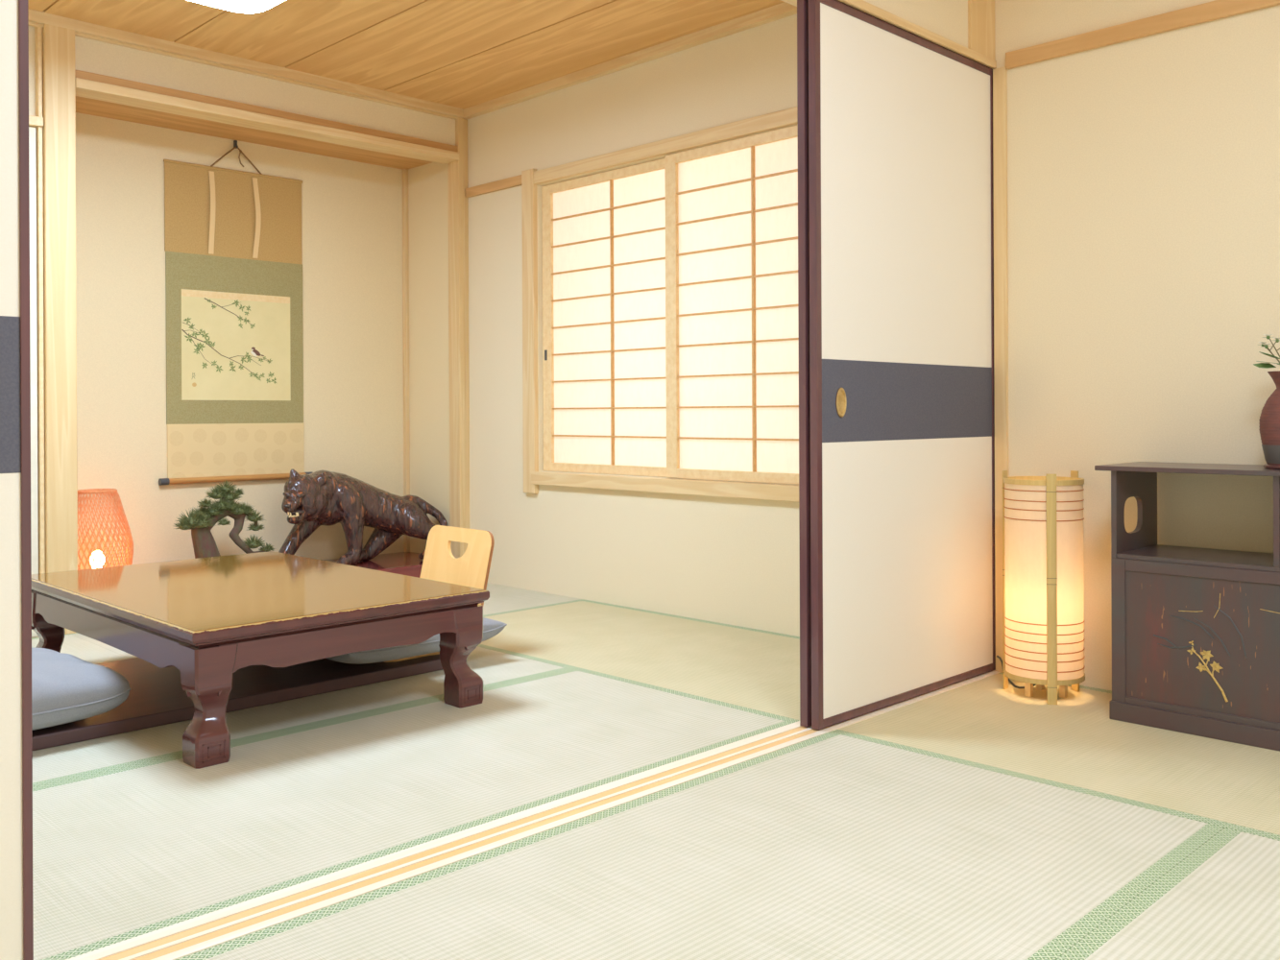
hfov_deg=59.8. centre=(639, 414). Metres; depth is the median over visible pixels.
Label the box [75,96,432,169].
ceiling
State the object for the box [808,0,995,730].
door
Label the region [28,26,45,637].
trim
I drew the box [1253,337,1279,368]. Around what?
flower sprig
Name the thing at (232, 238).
scroll
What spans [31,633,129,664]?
mat
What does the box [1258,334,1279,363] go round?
flower sprig
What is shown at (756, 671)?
mat
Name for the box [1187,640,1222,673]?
flower
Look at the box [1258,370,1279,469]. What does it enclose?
vase
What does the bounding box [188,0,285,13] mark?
ceiling lamp
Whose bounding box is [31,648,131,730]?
floor cushion
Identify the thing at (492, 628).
floor cushion
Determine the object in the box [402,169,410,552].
trim
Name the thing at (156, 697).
rug
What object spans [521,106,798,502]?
window
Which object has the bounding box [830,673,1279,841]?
mat
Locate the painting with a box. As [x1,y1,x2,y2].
[181,289,290,400]
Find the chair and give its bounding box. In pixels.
[384,525,494,662]
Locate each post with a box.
[42,24,77,634]
[447,117,469,558]
[967,0,995,60]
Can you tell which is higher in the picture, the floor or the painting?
the painting
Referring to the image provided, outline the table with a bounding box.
[31,551,489,769]
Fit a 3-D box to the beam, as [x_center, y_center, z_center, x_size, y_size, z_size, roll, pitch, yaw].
[-1.470,-1.194,4.613,1.666,0.038,0.120,0,0,-45]
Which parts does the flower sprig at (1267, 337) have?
stem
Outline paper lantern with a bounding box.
[996,470,1085,704]
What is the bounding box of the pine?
[174,481,276,558]
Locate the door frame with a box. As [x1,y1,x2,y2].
[992,66,1008,673]
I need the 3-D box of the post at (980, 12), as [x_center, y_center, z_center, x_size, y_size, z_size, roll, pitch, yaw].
[0.974,-1.323,3.314,0.145,0.534,0.106,0,0,-45]
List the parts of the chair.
seat, backrest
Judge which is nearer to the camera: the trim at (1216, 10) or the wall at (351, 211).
the trim at (1216, 10)
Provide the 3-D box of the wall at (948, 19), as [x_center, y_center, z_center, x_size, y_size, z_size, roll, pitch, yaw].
[-0.278,-1.346,2.055,3.405,0.594,0.061,0,0,-45]
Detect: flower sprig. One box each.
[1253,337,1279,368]
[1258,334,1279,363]
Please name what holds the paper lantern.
on the mat at (1074, 744)
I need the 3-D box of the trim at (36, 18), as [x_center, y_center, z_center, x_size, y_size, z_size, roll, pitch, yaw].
[-2.078,-1.390,3.947,3.514,0.052,0.034,0,0,-45]
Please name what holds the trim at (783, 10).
attached to the wall at (1144, 173)
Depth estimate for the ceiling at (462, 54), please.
4.12 m
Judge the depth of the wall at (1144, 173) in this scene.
3.18 m
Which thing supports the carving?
on the floor
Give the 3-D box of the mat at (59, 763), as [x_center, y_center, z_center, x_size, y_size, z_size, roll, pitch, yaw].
[-1.151,0.795,3.081,1.763,0.030,0.896,0,0,-45]
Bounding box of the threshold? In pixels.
[66,670,1000,959]
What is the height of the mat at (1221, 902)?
0.030 m
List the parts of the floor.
sill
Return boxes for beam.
[75,77,458,164]
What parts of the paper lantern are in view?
bamboo post, power cord, plate, bamboo post, bamboo post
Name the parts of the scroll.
roller knob, rod, hanging cord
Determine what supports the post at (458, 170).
attached to the wall at (1144, 173)
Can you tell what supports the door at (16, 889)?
on the threshold
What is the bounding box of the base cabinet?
[1094,461,1279,751]
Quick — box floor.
[325,552,423,578]
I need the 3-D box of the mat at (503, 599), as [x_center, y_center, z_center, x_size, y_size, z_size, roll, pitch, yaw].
[-1.133,0.794,4.307,1.756,0.030,0.817,0,0,-45]
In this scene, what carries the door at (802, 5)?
on the threshold
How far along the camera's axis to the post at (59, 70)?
3.94 m
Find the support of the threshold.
on the floor
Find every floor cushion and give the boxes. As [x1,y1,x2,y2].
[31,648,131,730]
[326,617,507,663]
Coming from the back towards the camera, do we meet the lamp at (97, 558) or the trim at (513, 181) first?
the trim at (513, 181)
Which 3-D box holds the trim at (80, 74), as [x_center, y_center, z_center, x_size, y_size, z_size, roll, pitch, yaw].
[-1.444,-1.228,4.585,1.665,0.028,0.016,0,0,-45]
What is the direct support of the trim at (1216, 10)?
attached to the wall at (1144, 173)
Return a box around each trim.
[28,8,463,120]
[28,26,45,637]
[75,70,458,152]
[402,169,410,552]
[461,1,796,119]
[465,174,521,197]
[781,0,996,69]
[1005,0,1279,69]
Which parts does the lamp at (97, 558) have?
bulb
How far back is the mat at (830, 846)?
1.87 m
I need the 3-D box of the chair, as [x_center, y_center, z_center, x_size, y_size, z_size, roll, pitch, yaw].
[-0.721,0.560,3.562,0.382,0.366,0.358,0,0,-45]
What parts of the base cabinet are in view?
panel, frame, panel, gold stem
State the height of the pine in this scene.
0.437 m
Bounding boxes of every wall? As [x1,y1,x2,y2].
[28,25,455,638]
[75,112,449,569]
[466,0,1279,691]
[863,0,967,48]
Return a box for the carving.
[278,468,447,565]
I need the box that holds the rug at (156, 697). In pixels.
[32,654,442,750]
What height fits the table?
0.305 m
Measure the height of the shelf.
0.012 m
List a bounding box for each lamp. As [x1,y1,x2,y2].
[77,488,133,570]
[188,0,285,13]
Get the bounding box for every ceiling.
[28,0,783,109]
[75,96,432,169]
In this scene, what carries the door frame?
attached to the wall at (1144, 173)
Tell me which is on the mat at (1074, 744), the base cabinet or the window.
the base cabinet
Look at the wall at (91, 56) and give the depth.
4.46 m
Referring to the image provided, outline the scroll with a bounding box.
[158,140,312,485]
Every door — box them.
[0,0,33,959]
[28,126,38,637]
[796,0,811,727]
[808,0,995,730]
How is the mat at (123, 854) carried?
on the floor
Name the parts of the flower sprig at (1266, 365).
stem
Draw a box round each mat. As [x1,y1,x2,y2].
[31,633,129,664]
[32,646,569,787]
[32,669,792,959]
[70,582,583,658]
[176,732,1224,959]
[477,600,799,723]
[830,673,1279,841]
[1055,827,1279,959]
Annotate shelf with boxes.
[1116,544,1279,572]
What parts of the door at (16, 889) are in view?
paper panel, frame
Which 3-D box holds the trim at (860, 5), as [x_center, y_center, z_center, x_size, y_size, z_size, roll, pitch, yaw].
[-0.232,-1.038,2.114,3.550,0.022,0.110,0,0,-45]
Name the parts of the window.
screen frame, sill, screen frame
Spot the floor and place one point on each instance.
(409, 564)

